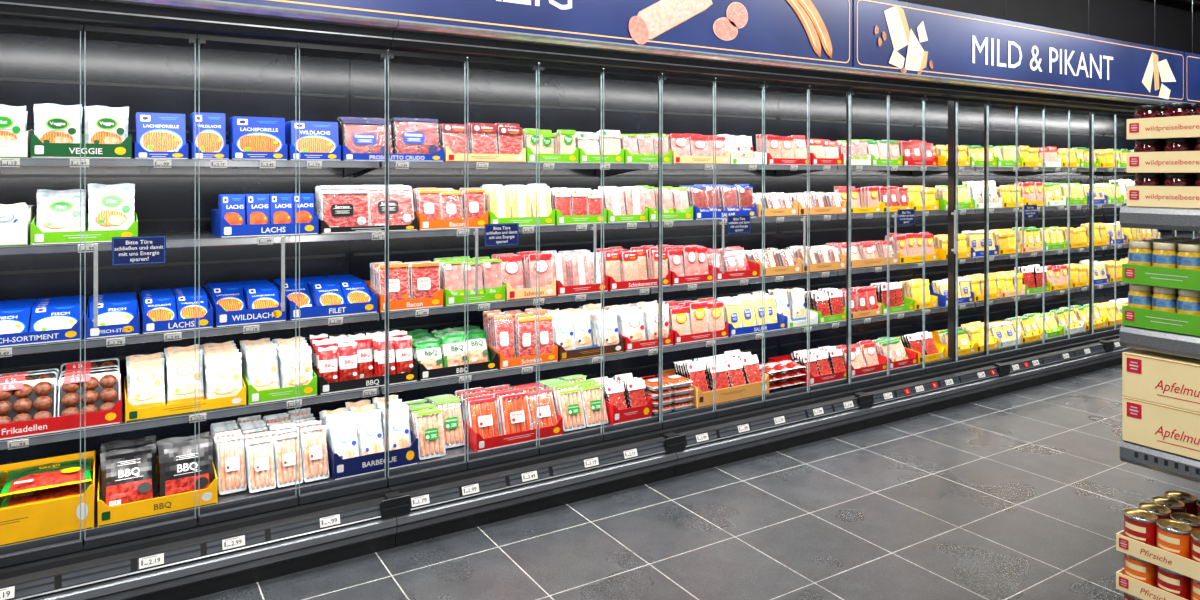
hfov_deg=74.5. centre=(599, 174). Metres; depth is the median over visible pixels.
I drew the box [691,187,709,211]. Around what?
pack
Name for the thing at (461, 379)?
price tag
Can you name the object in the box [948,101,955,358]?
post
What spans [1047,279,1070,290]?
carton
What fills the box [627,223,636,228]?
price tag
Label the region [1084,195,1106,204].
carton
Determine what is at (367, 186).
pack
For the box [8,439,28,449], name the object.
price tag
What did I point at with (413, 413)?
pack
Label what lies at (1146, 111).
jam jar
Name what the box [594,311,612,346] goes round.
pack
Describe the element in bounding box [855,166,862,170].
price tag
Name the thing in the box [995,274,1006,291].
pack
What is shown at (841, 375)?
carton
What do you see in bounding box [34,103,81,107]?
pack
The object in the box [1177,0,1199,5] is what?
trim
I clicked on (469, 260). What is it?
pack
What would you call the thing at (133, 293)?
box
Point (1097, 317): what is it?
pack
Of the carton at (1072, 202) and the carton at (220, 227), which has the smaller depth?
the carton at (220, 227)
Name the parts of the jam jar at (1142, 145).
lid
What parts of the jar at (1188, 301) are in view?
lid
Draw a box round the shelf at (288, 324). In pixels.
[0,312,378,347]
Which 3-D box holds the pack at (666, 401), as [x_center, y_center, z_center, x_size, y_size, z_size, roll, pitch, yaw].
[0.292,1.189,4.195,0.129,0.038,0.171,0,0,-32]
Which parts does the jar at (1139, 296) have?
lid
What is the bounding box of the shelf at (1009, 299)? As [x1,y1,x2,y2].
[974,287,1078,302]
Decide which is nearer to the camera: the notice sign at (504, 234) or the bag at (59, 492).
the bag at (59, 492)
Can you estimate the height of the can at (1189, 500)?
0.094 m
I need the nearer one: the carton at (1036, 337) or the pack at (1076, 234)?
the carton at (1036, 337)
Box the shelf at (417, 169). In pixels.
[355,161,648,177]
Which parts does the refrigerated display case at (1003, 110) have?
panel, panel, rail, rail, handle, price rail, price rail, price rail, price rail, rail, rail, sill, kick plate, rail, cornice, rail, handle, rail, rail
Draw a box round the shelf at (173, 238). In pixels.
[0,231,372,246]
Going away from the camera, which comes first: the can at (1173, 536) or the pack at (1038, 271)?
the can at (1173, 536)
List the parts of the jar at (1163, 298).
lid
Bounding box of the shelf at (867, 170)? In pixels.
[782,165,973,176]
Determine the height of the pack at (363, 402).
0.216 m
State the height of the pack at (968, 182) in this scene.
0.198 m
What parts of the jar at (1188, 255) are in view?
lid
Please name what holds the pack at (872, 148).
in the carton at (883, 162)
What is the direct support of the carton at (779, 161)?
on the refrigerated display case at (703, 93)
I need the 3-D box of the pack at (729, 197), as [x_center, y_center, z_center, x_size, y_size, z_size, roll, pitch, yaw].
[0.735,0.148,4.454,0.105,0.179,0.056,0,0,-32]
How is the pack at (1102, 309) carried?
in the carton at (1119, 321)
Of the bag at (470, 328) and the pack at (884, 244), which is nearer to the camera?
the bag at (470, 328)
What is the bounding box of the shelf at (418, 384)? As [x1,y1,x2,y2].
[379,348,648,390]
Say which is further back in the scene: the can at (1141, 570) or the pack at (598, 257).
the pack at (598, 257)
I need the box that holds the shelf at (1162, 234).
[1160,232,1199,238]
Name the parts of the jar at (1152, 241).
lid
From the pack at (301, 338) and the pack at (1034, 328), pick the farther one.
the pack at (1034, 328)
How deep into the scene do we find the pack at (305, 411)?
3.51 m
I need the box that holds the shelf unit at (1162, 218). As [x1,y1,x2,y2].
[1120,206,1199,482]
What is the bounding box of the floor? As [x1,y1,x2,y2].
[189,364,1199,599]
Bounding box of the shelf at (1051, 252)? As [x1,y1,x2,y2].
[974,248,1076,257]
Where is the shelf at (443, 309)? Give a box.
[377,287,648,316]
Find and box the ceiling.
[1169,0,1196,5]
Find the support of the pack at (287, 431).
on the refrigerated display case at (186, 57)
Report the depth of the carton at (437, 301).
3.45 m
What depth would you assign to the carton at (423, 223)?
3.54 m
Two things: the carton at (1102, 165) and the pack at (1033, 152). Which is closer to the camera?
the pack at (1033, 152)
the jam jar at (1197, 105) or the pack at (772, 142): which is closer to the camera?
the jam jar at (1197, 105)
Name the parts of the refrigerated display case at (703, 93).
rail, rail, panel, panel, handle, rail, rail, price rail, price rail, price rail, price rail, sill, kick plate, cornice, rail, rail, handle, rail, rail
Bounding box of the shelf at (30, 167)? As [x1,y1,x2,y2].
[0,157,366,177]
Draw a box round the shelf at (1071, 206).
[989,205,1076,208]
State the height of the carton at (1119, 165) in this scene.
0.095 m
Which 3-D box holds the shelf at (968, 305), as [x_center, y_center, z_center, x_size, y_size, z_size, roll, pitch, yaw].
[1.923,0.939,5.426,1.396,0.074,0.488,0,0,-32]
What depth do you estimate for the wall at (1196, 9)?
9.32 m
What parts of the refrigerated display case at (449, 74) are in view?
rail, rail, panel, handle, panel, rail, rail, price rail, price rail, price rail, price rail, sill, kick plate, cornice, rail, rail, handle, rail, rail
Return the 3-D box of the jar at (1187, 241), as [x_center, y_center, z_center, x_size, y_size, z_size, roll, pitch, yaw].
[1.507,0.221,2.031,0.053,0.104,0.052,0,0,38]
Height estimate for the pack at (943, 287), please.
0.150 m
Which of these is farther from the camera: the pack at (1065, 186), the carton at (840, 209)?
the pack at (1065, 186)
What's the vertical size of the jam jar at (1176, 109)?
0.082 m
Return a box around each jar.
[1128,240,1151,265]
[1128,283,1151,309]
[1134,105,1162,118]
[1134,139,1162,151]
[1134,173,1162,185]
[1140,239,1161,250]
[1150,239,1171,241]
[1152,242,1176,268]
[1152,286,1176,312]
[1161,238,1181,240]
[1163,103,1192,116]
[1163,138,1192,151]
[1163,173,1192,185]
[1164,241,1186,252]
[1171,237,1191,239]
[1174,240,1196,243]
[1177,244,1199,270]
[1177,289,1199,315]
[1191,173,1195,185]
[1194,102,1199,114]
[1194,137,1199,150]
[1194,173,1199,185]
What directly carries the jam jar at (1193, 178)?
in the cardboard tray at (1146, 196)
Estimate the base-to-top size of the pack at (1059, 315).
0.164 m
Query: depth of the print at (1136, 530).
1.98 m
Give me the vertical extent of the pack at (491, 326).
0.206 m
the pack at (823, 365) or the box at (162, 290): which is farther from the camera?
the pack at (823, 365)
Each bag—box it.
[0,457,92,495]
[0,469,92,508]
[100,443,156,506]
[101,435,155,446]
[101,437,155,488]
[157,432,208,496]
[158,436,210,496]
[158,448,160,496]
[159,436,212,496]
[310,334,327,366]
[313,339,330,370]
[316,340,333,374]
[318,346,337,382]
[329,335,346,339]
[335,338,353,381]
[338,341,357,380]
[348,333,364,338]
[354,335,373,378]
[366,331,382,334]
[369,333,384,376]
[373,336,389,376]
[376,337,395,375]
[390,331,406,373]
[394,336,412,373]
[407,329,427,334]
[407,333,431,356]
[412,336,435,360]
[415,338,443,369]
[434,328,457,338]
[438,331,454,366]
[441,331,468,366]
[457,326,479,331]
[461,329,489,363]
[758,363,778,372]
[763,360,791,370]
[766,373,779,380]
[769,371,792,378]
[769,379,793,386]
[769,381,779,388]
[776,358,804,368]
[782,369,805,376]
[782,376,804,384]
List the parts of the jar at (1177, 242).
lid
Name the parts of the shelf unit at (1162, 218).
shelf, shelf, shelf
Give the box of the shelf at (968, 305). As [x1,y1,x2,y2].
[838,302,973,321]
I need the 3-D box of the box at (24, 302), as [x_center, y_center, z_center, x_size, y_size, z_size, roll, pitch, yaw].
[-2.167,0.531,2.883,0.151,0.104,0.160,0,0,-32]
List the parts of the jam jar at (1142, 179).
lid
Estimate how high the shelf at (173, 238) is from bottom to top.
0.074 m
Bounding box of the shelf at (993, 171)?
[916,166,1078,176]
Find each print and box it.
[1125,521,1145,540]
[1125,560,1145,579]
[1158,532,1179,552]
[1158,572,1179,593]
[1193,544,1199,560]
[1193,586,1199,599]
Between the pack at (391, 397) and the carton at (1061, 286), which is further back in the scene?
the carton at (1061, 286)
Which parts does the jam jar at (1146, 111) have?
lid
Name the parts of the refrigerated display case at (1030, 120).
panel, panel, price rail, price rail, price rail, price rail, rail, rail, sill, kick plate, handle, rail, cornice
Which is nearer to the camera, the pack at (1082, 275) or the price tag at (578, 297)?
the price tag at (578, 297)
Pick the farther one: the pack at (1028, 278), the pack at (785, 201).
the pack at (1028, 278)
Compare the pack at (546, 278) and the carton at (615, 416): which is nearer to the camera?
the pack at (546, 278)
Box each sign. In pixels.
[112,235,165,265]
[217,0,851,66]
[485,223,518,246]
[727,215,750,233]
[852,0,1183,101]
[898,209,914,224]
[1024,205,1036,218]
[1184,0,1199,103]
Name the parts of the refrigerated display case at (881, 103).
panel, rail, rail, panel, handle, price rail, price rail, price rail, price rail, rail, rail, sill, kick plate, cornice, rail, rail, handle, rail, rail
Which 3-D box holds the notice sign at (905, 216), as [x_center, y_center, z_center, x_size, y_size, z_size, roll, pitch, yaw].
[1.951,0.268,5.027,0.166,0.100,0.002,0,0,-32]
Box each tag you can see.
[0,158,19,166]
[0,348,11,356]
[0,586,14,599]
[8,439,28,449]
[70,159,88,166]
[78,244,93,252]
[106,338,124,346]
[139,553,163,568]
[154,160,170,167]
[164,332,181,340]
[189,413,206,422]
[210,160,226,167]
[222,535,244,549]
[243,325,259,333]
[258,237,273,244]
[260,161,275,167]
[287,400,301,408]
[307,161,321,167]
[320,514,339,527]
[328,317,342,324]
[363,389,376,396]
[372,233,384,239]
[396,162,408,168]
[411,494,429,506]
[415,309,428,316]
[457,229,468,235]
[459,376,471,382]
[462,484,478,494]
[476,162,488,168]
[478,304,489,310]
[521,367,532,373]
[521,471,537,481]
[523,227,533,232]
[533,299,544,304]
[543,163,554,168]
[576,225,586,230]
[576,295,585,300]
[584,457,598,467]
[592,357,602,363]
[600,164,609,167]
[623,449,637,458]
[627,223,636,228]
[640,289,648,294]
[649,164,657,169]
[649,349,657,354]
[664,221,672,226]
[688,284,696,289]
[696,433,708,441]
[704,165,712,169]
[706,341,714,346]
[738,424,749,432]
[740,280,747,284]
[749,165,756,169]
[774,416,784,423]
[775,276,783,281]
[776,217,783,220]
[790,165,797,168]
[813,407,823,415]
[822,272,829,276]
[843,401,853,408]
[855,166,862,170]
[883,392,892,398]
[891,166,897,170]
[904,388,910,394]
[915,385,923,391]
[931,382,937,388]
[945,379,953,385]
[977,372,985,377]
[1012,364,1019,369]
[1032,360,1038,365]
[1062,353,1069,358]
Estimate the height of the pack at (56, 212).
0.171 m
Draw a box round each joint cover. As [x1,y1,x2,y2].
[381,491,410,518]
[663,432,685,453]
[854,392,872,408]
[993,362,1009,376]
[1099,340,1113,351]
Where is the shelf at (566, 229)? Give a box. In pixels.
[355,221,648,240]
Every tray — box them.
[0,368,58,412]
[0,371,56,416]
[0,378,55,423]
[56,373,57,416]
[58,371,119,415]
[59,368,119,378]
[60,365,119,374]
[61,358,118,371]
[1116,530,1199,580]
[1116,568,1186,599]
[1122,263,1199,290]
[1122,305,1199,335]
[1127,115,1199,139]
[1127,151,1199,172]
[1127,186,1199,207]
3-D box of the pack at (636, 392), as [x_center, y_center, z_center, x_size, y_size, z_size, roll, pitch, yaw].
[0.193,1.155,4.068,0.112,0.173,0.067,0,0,-31]
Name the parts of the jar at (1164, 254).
lid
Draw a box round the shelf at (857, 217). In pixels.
[787,209,972,221]
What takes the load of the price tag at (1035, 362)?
on the refrigerated display case at (1003, 110)
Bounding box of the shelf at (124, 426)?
[0,387,377,440]
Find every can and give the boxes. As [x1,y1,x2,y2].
[1124,508,1158,546]
[1124,553,1155,586]
[1124,592,1142,599]
[1138,502,1171,518]
[1151,496,1184,512]
[1156,519,1192,559]
[1156,565,1190,599]
[1164,490,1197,515]
[1170,512,1199,530]
[1190,530,1199,562]
[1191,578,1199,599]
[1196,500,1199,516]
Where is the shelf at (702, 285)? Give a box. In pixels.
[649,270,835,289]
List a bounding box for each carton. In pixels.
[0,129,33,156]
[0,205,34,245]
[0,297,84,346]
[0,375,121,439]
[0,450,95,546]
[30,132,131,157]
[30,212,137,244]
[86,293,138,338]
[98,456,217,526]
[124,372,245,421]
[133,140,187,158]
[139,291,212,333]
[186,141,228,158]
[204,285,285,326]
[211,209,317,237]
[226,140,286,159]
[241,362,316,404]
[273,283,376,319]
[285,143,340,159]
[312,360,417,394]
[315,212,417,233]
[326,429,417,479]
[339,144,443,161]
[365,280,442,312]
[412,346,497,380]
[414,211,487,229]
[440,145,525,161]
[440,284,504,305]
[462,413,562,451]
[485,209,554,225]
[487,344,557,368]
[502,279,555,299]
[523,146,578,162]
[551,208,606,224]
[553,275,607,295]
[554,335,623,360]
[579,148,623,162]
[604,271,670,290]
[604,395,651,424]
[607,208,647,222]
[619,329,672,351]
[624,149,671,163]
[645,206,692,221]
[663,369,768,407]
[668,149,729,163]
[668,266,714,284]
[669,323,728,344]
[689,204,756,219]
[708,260,758,280]
[725,313,786,336]
[730,151,766,163]
[746,258,801,276]
[753,202,797,216]
[755,151,810,164]
[768,355,845,385]
[787,309,817,328]
[792,200,845,215]
[795,255,845,272]
[805,307,845,323]
[808,153,842,165]
[840,251,898,268]
[843,154,870,164]
[843,303,881,319]
[844,354,886,377]
[851,202,881,213]
[851,343,917,369]
[867,154,902,165]
[877,297,913,314]
[882,201,910,211]
[895,336,944,363]
[899,249,937,263]
[903,156,937,165]
[903,295,937,310]
[911,200,938,210]
[929,284,973,305]
[931,332,975,356]
[933,243,970,259]
[934,155,969,165]
[934,328,998,352]
[935,198,973,209]
[958,327,1020,347]
[970,156,996,166]
[971,245,998,257]
[972,198,1001,208]
[972,288,1000,301]
[989,320,1042,343]
[993,156,1020,166]
[994,243,1020,254]
[997,285,1024,297]
[998,197,1023,207]
[1003,320,1062,338]
[1021,157,1041,166]
[1021,241,1042,252]
[1023,282,1049,294]
[1024,197,1045,206]
[1042,158,1060,166]
[1045,239,1066,250]
[1046,196,1065,205]
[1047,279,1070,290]
[1049,312,1105,330]
[1057,321,1084,334]
[1061,158,1079,166]
[1066,196,1086,204]
[1066,237,1088,248]
[1071,276,1088,287]
[1079,158,1099,167]
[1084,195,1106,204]
[1088,236,1109,245]
[1088,274,1109,284]
[1100,159,1116,167]
[1101,313,1121,326]
[1106,273,1121,282]
[1107,195,1123,203]
[1110,235,1126,244]
[1117,159,1126,167]
[1122,349,1199,412]
[1122,396,1199,459]
[1123,233,1141,242]
[1140,232,1159,239]
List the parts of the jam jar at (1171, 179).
lid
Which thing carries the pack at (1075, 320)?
in the carton at (1078, 329)
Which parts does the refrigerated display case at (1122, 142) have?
panel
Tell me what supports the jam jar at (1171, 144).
in the cardboard tray at (1169, 161)
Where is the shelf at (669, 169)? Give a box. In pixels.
[604,163,818,176]
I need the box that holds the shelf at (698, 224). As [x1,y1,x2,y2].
[604,214,835,229]
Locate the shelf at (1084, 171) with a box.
[1021,167,1130,176]
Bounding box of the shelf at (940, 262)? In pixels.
[837,258,968,270]
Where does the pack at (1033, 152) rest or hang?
in the carton at (1024, 163)
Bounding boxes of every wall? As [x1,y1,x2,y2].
[897,0,1191,231]
[1192,6,1199,232]
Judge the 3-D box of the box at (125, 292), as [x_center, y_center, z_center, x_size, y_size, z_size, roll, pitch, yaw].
[-1.935,0.531,3.138,0.152,0.104,0.160,0,0,-31]
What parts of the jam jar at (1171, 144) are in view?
lid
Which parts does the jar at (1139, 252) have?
lid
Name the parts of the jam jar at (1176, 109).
lid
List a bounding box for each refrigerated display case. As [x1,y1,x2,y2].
[0,0,397,599]
[350,20,679,546]
[599,49,870,476]
[778,69,1008,428]
[913,84,1113,393]
[1019,95,1193,366]
[1103,115,1199,301]
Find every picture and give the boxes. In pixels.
[629,0,712,44]
[713,2,747,40]
[786,0,820,56]
[797,0,832,57]
[875,25,932,74]
[884,5,927,70]
[1142,52,1175,98]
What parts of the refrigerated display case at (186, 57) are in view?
rail, rail, handle, rail, rail, panel, panel, price rail, price rail, price rail, price rail, sill, cornice, rail, rail, kick plate, handle, rail, rail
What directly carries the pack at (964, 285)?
in the carton at (942, 299)
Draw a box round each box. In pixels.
[0,299,35,302]
[0,300,34,303]
[0,302,33,305]
[0,304,32,307]
[0,305,31,329]
[0,307,30,333]
[29,304,81,331]
[33,302,81,306]
[34,300,82,311]
[36,297,82,301]
[36,298,83,304]
[37,295,83,299]
[89,298,135,308]
[89,300,136,325]
[90,295,134,299]
[90,296,135,300]
[91,292,134,295]
[91,293,135,297]
[136,112,185,151]
[141,289,170,291]
[141,290,171,299]
[142,291,172,296]
[142,294,173,306]
[143,293,173,295]
[143,296,176,320]
[173,286,201,289]
[173,288,202,292]
[174,289,203,295]
[175,291,204,318]
[176,292,205,317]
[176,294,208,318]
[192,112,225,151]
[207,282,236,287]
[208,283,238,288]
[209,284,239,291]
[211,285,246,310]
[220,194,234,215]
[220,194,244,224]
[232,116,284,151]
[238,280,266,283]
[240,281,268,284]
[241,282,270,292]
[243,283,272,308]
[244,285,274,308]
[245,194,246,224]
[246,194,269,223]
[246,286,280,308]
[269,194,292,223]
[275,279,301,285]
[277,280,303,287]
[279,281,313,306]
[287,121,288,143]
[288,121,289,143]
[290,121,338,152]
[292,194,314,222]
[301,276,325,279]
[303,277,328,280]
[305,278,330,282]
[307,279,332,305]
[309,280,335,305]
[312,282,345,305]
[327,274,350,276]
[329,275,352,278]
[332,276,356,280]
[334,278,358,281]
[337,279,361,281]
[339,280,371,303]
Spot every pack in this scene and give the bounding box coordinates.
[0,104,25,140]
[0,203,25,222]
[33,106,81,142]
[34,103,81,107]
[36,192,84,231]
[37,189,84,193]
[84,105,128,143]
[88,183,134,230]
[126,352,162,359]
[126,353,163,362]
[126,358,164,408]
[164,344,197,352]
[164,345,191,398]
[165,349,200,404]
[165,358,166,401]
[166,350,203,404]
[200,341,233,347]
[201,343,234,389]
[202,344,235,397]
[203,347,236,399]
[203,355,205,399]
[204,349,238,398]
[205,352,239,398]
[206,353,242,398]
[210,420,235,428]
[211,423,236,463]
[212,426,237,467]
[214,429,240,474]
[214,437,215,470]
[216,442,218,490]
[217,435,246,494]
[237,415,260,425]
[238,420,262,429]
[239,421,263,428]
[240,338,269,360]
[240,345,243,371]
[240,424,265,434]
[242,341,272,373]
[242,342,272,375]
[242,427,266,437]
[244,343,274,380]
[244,438,247,485]
[245,431,270,488]
[246,344,279,390]
[246,438,275,492]
[263,413,286,423]
[264,414,288,424]
[266,421,290,431]
[269,423,293,431]
[270,424,294,437]
[272,428,297,483]
[274,433,302,486]
[275,337,304,371]
[276,340,306,381]
[278,343,307,387]
[279,346,309,387]
[280,347,312,387]
[287,408,310,420]
[290,414,312,421]
[291,417,314,423]
[297,421,320,432]
[300,425,328,481]
[300,433,303,478]
[315,186,319,213]
[316,188,318,217]
[318,190,319,218]
[319,185,366,219]
[321,190,369,226]
[322,408,347,439]
[324,417,328,442]
[325,411,351,446]
[327,411,353,449]
[329,417,359,458]
[338,117,362,144]
[340,117,384,144]
[342,120,393,153]
[345,400,370,408]
[351,404,375,412]
[354,411,368,454]
[355,410,384,455]
[366,184,403,185]
[367,186,409,188]
[367,187,413,225]
[370,261,397,287]
[372,261,399,288]
[373,262,402,289]
[374,395,397,403]
[375,267,377,291]
[377,267,379,293]
[377,399,401,409]
[379,263,409,300]
[379,403,398,445]
[381,403,405,436]
[383,405,411,450]
[390,118,393,152]
[392,117,440,153]
[405,399,426,405]
[408,404,432,428]
[409,264,410,298]
[409,405,434,432]
[411,262,439,298]
[412,188,416,210]
[412,408,438,456]
[414,190,416,211]
[415,410,445,459]
[416,188,437,212]
[418,190,441,219]
[426,394,450,402]
[429,395,453,403]
[432,396,457,404]
[434,257,451,261]
[435,398,463,448]
[438,260,455,285]
[439,124,442,145]
[440,190,458,213]
[440,192,463,219]
[440,264,442,286]
[442,124,469,153]
[442,263,444,287]
[444,261,463,295]
[452,256,469,260]
[455,387,482,397]
[459,188,479,192]
[459,258,474,261]
[461,391,489,422]
[462,191,463,217]
[463,262,483,294]
[466,189,484,218]
[466,394,492,425]
[468,123,470,153]
[468,397,499,438]
[469,123,493,153]
[471,124,497,153]
[481,261,484,292]
[482,184,502,188]
[483,310,500,342]
[483,385,509,391]
[484,187,486,209]
[484,260,501,292]
[485,316,488,344]
[486,186,506,210]
[487,312,505,346]
[489,187,510,217]
[489,388,513,394]
[490,319,493,347]
[492,253,513,258]
[492,318,496,349]
[493,389,520,434]
[494,314,515,358]
[495,123,519,153]
[496,254,518,259]
[497,399,503,434]
[498,127,522,153]
[499,255,524,288]
[500,393,530,434]
[504,310,520,312]
[506,311,523,314]
[510,186,531,216]
[510,383,535,387]
[513,318,516,357]
[515,312,533,356]
[518,316,535,356]
[518,384,543,392]
[519,251,540,255]
[522,256,525,288]
[523,128,538,146]
[524,255,528,287]
[525,308,541,312]
[526,130,542,153]
[526,257,529,287]
[527,184,546,211]
[527,389,557,428]
[529,253,552,287]
[530,186,551,216]
[530,309,546,315]
[535,378,557,383]
[537,315,553,354]
[540,379,561,383]
[541,250,556,253]
[542,133,554,153]
[543,380,564,389]
[546,381,568,389]
[548,310,568,341]
[550,383,571,412]
[551,188,566,208]
[551,254,567,285]
[552,313,575,350]
[553,383,576,415]
[554,133,556,153]
[554,189,571,215]
[557,130,559,153]
[558,250,573,253]
[558,388,585,431]
[559,130,575,153]
[561,374,582,379]
[564,253,577,282]
[564,375,586,382]
[566,256,570,285]
[569,256,573,285]
[569,309,587,313]
[571,188,587,215]
[572,254,588,284]
[572,311,592,349]
[572,379,593,384]
[575,133,577,147]
[575,250,590,253]
[576,381,598,422]
[577,132,599,154]
[580,384,607,426]
[583,303,600,310]
[584,252,598,255]
[587,191,602,214]
[587,255,602,283]
[588,308,605,346]
[591,309,608,346]
[593,376,607,381]
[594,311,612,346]
[594,378,612,381]
[596,248,611,253]
[597,311,618,345]
[598,380,615,384]
[599,130,620,154]
[604,187,625,214]
[604,250,620,281]
[604,384,627,409]
[608,246,622,248]
[609,303,630,310]
[613,306,634,333]
[614,373,632,382]
[617,308,638,335]
[619,377,636,383]
[620,134,633,148]
[620,251,630,280]
[620,309,645,341]
[622,134,639,154]
[622,186,639,214]
[622,251,638,280]
[623,378,641,407]
[625,187,644,214]
[626,380,646,407]
[630,247,647,279]
[635,300,656,307]
[638,134,654,154]
[639,375,672,391]
[643,302,663,339]
[644,187,656,212]
[645,247,651,276]
[645,388,672,398]
[647,250,650,278]
[647,304,668,339]
[649,247,663,278]
[652,397,673,406]
[652,405,673,414]
[653,136,668,155]
[653,251,667,278]
[655,188,657,212]
[663,186,673,212]
[663,372,692,387]
[664,301,675,305]
[665,247,678,269]
[667,386,693,394]
[668,135,671,149]
[668,250,683,276]
[668,393,693,402]
[669,306,684,329]
[669,401,693,410]
[670,133,690,155]
[671,307,690,335]
[672,187,683,211]
[673,189,688,211]
[673,360,691,374]
[676,300,691,304]
[676,361,691,375]
[679,364,682,376]
[682,249,684,275]
[683,246,698,275]
[683,360,700,378]
[684,301,700,306]
[685,186,689,204]
[686,361,709,391]
[689,186,703,205]
[690,136,708,155]
[690,302,708,333]
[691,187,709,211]
[697,247,708,274]
[697,297,712,301]
[697,356,714,360]
[703,184,721,210]
[703,358,720,388]
[705,361,722,390]
[707,250,724,271]
[707,302,724,331]
[708,136,725,156]
[708,362,729,389]
[714,353,729,357]
[716,296,730,300]
[718,186,723,210]
[721,185,739,210]
[721,248,740,271]
[721,357,737,361]
[722,136,740,157]
[723,300,736,321]
[723,349,739,353]
[726,301,741,327]
[726,360,746,386]
[732,295,745,300]
[734,352,750,357]
[735,135,753,157]
[735,184,748,206]
[735,247,749,269]
[738,187,753,209]
[739,297,755,326]
[740,355,761,383]
[747,251,759,259]
[752,252,769,266]
[752,291,763,294]
[753,195,765,208]
[753,295,769,324]
[756,134,759,151]
[759,134,773,151]
[763,136,765,152]
[763,195,768,208]
[763,250,778,266]
[766,135,780,157]
[766,194,780,208]
[767,295,777,322]
[768,288,779,312]
[773,289,791,319]
[777,251,783,265]
[779,195,793,207]
[780,136,794,158]
[780,250,796,265]
[787,288,798,320]
[791,135,806,158]
[791,288,805,320]
[792,349,806,362]
[793,194,806,207]
[796,248,810,263]
[796,354,806,368]
[799,354,812,369]
[801,355,819,376]
[804,193,813,206]
[805,290,816,307]
[808,139,824,157]
[808,250,817,263]
[810,291,824,310]
[810,350,823,353]
[812,194,826,206]
[813,352,831,374]
[814,294,830,315]
[817,249,830,262]
[822,346,835,351]
[823,141,838,157]
[824,288,837,301]
[825,192,832,206]
[825,246,834,259]
[825,349,835,372]
[828,193,842,206]
[828,248,841,261]
[828,290,843,314]
[828,349,845,372]
[834,186,845,192]
[837,140,845,152]
[837,189,845,200]
[840,141,855,158]
[840,245,853,259]
[842,291,845,306]
[843,347,859,368]
[844,291,856,311]
[851,189,860,207]
[851,243,860,259]
[851,344,866,367]
[853,139,867,159]
[856,288,867,311]
[858,242,868,258]
[859,340,871,365]
[860,187,864,206]
[862,244,874,258]
[863,343,878,366]
[864,187,867,206]
[866,142,879,158]
[867,187,878,206]
[867,287,877,309]
[869,242,878,257]
[870,282,885,285]
[875,339,884,353]
[876,242,881,257]
[876,285,879,302]
[877,140,889,158]
[878,241,885,257]
[878,341,886,355]
[879,187,889,206]
[879,282,895,307]
[881,241,894,256]
[881,342,895,361]
[889,142,899,158]
[889,186,898,205]
[889,233,898,240]
[891,235,901,250]
[891,340,904,360]
[893,337,907,358]
[895,282,903,305]
[897,188,907,205]
[897,236,906,256]
[900,141,912,159]
[903,282,907,296]
[903,333,915,348]
[905,233,916,255]
[906,186,922,205]
[906,280,911,297]
[906,333,925,355]
[909,280,922,302]
[910,140,922,159]
[914,233,925,254]
[919,332,937,354]
[921,279,930,302]
[922,143,934,160]
[922,188,935,204]
[925,234,934,254]
[932,281,936,292]
[933,235,937,247]
[935,145,944,154]
[935,185,943,198]
[935,280,945,293]
[936,234,945,248]
[938,186,941,198]
[938,330,947,343]
[939,146,947,158]
[939,282,947,297]
[940,237,947,251]
[941,186,947,202]
[944,333,960,349]
[958,146,966,159]
[958,187,962,203]
[958,234,967,252]
[958,280,961,297]
[958,331,971,348]
[959,278,970,297]
[961,187,971,202]
[964,324,975,339]
[965,232,968,246]
[966,275,975,290]
[967,147,977,160]
[967,181,974,197]
[968,231,978,250]
[968,326,983,345]
[969,277,980,294]
[971,182,981,202]
[976,147,983,160]
[976,322,994,343]
[978,231,983,250]
[980,183,990,202]
[980,275,989,294]
[989,146,993,160]
[989,180,998,202]
[989,231,995,249]
[989,274,997,293]
[989,322,997,335]
[990,324,1006,340]
[993,147,1003,160]
[993,230,1004,244]
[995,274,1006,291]
[996,232,1007,248]
[999,186,1010,201]
[1001,322,1015,340]
[1002,146,1011,160]
[1004,274,1014,290]
[1005,231,1015,247]
[1008,145,1018,160]
[1010,186,1020,201]
[1011,317,1025,336]
[1013,273,1022,289]
[1018,146,1029,160]
[1018,227,1027,246]
[1020,266,1035,288]
[1020,317,1032,336]
[1021,183,1029,200]
[1026,182,1036,200]
[1026,229,1034,246]
[1027,314,1039,335]
[1029,148,1038,161]
[1032,228,1041,245]
[1034,182,1042,200]
[1034,266,1047,287]
[1034,316,1050,332]
[1038,147,1049,161]
[1040,227,1050,244]
[1045,184,1053,200]
[1045,314,1059,331]
[1046,267,1054,284]
[1047,146,1057,161]
[1048,229,1058,244]
[1050,183,1062,200]
[1052,268,1061,284]
[1053,311,1059,323]
[1056,229,1064,243]
[1056,311,1067,328]
[1057,150,1067,161]
[1059,265,1067,283]
[1062,184,1071,199]
[1062,308,1074,327]
[1064,227,1073,242]
[1065,149,1076,161]
[1070,183,1078,199]
[1070,264,1078,281]
[1070,309,1080,327]
[1073,228,1080,242]
[1073,305,1080,319]
[1075,147,1084,161]
[1076,308,1088,324]
[1077,184,1084,199]
[1077,227,1087,241]
[1078,265,1086,281]
[1081,306,1095,323]
[1083,149,1088,161]
[1083,184,1088,195]
[1083,223,1088,236]
[1086,263,1094,279]
[1087,224,1095,240]
[1094,185,1098,198]
[1094,223,1100,240]
[1094,263,1100,279]
[1094,305,1102,322]
[1096,186,1104,198]
[1097,151,1106,162]
[1097,262,1106,278]
[1097,304,1111,320]
[1099,223,1106,240]
[1102,183,1113,198]
[1104,149,1113,162]
[1106,223,1114,239]
[1106,261,1114,276]
[1106,304,1120,319]
[1111,149,1120,162]
[1111,185,1121,198]
[1114,223,1123,238]
[1114,262,1120,276]
[1116,302,1121,313]
[1118,179,1126,197]
[1119,150,1126,162]
[1119,261,1126,275]
[1123,228,1131,237]
[1125,179,1131,188]
[1130,228,1139,237]
[1139,228,1146,236]
[1145,229,1151,236]
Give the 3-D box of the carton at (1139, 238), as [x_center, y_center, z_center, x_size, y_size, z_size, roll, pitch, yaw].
[4.539,0.541,6.972,0.263,0.095,0.341,0,0,-32]
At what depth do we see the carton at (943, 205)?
5.52 m
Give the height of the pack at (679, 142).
0.160 m
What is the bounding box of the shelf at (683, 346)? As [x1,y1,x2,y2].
[649,322,834,349]
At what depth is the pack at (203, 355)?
3.15 m

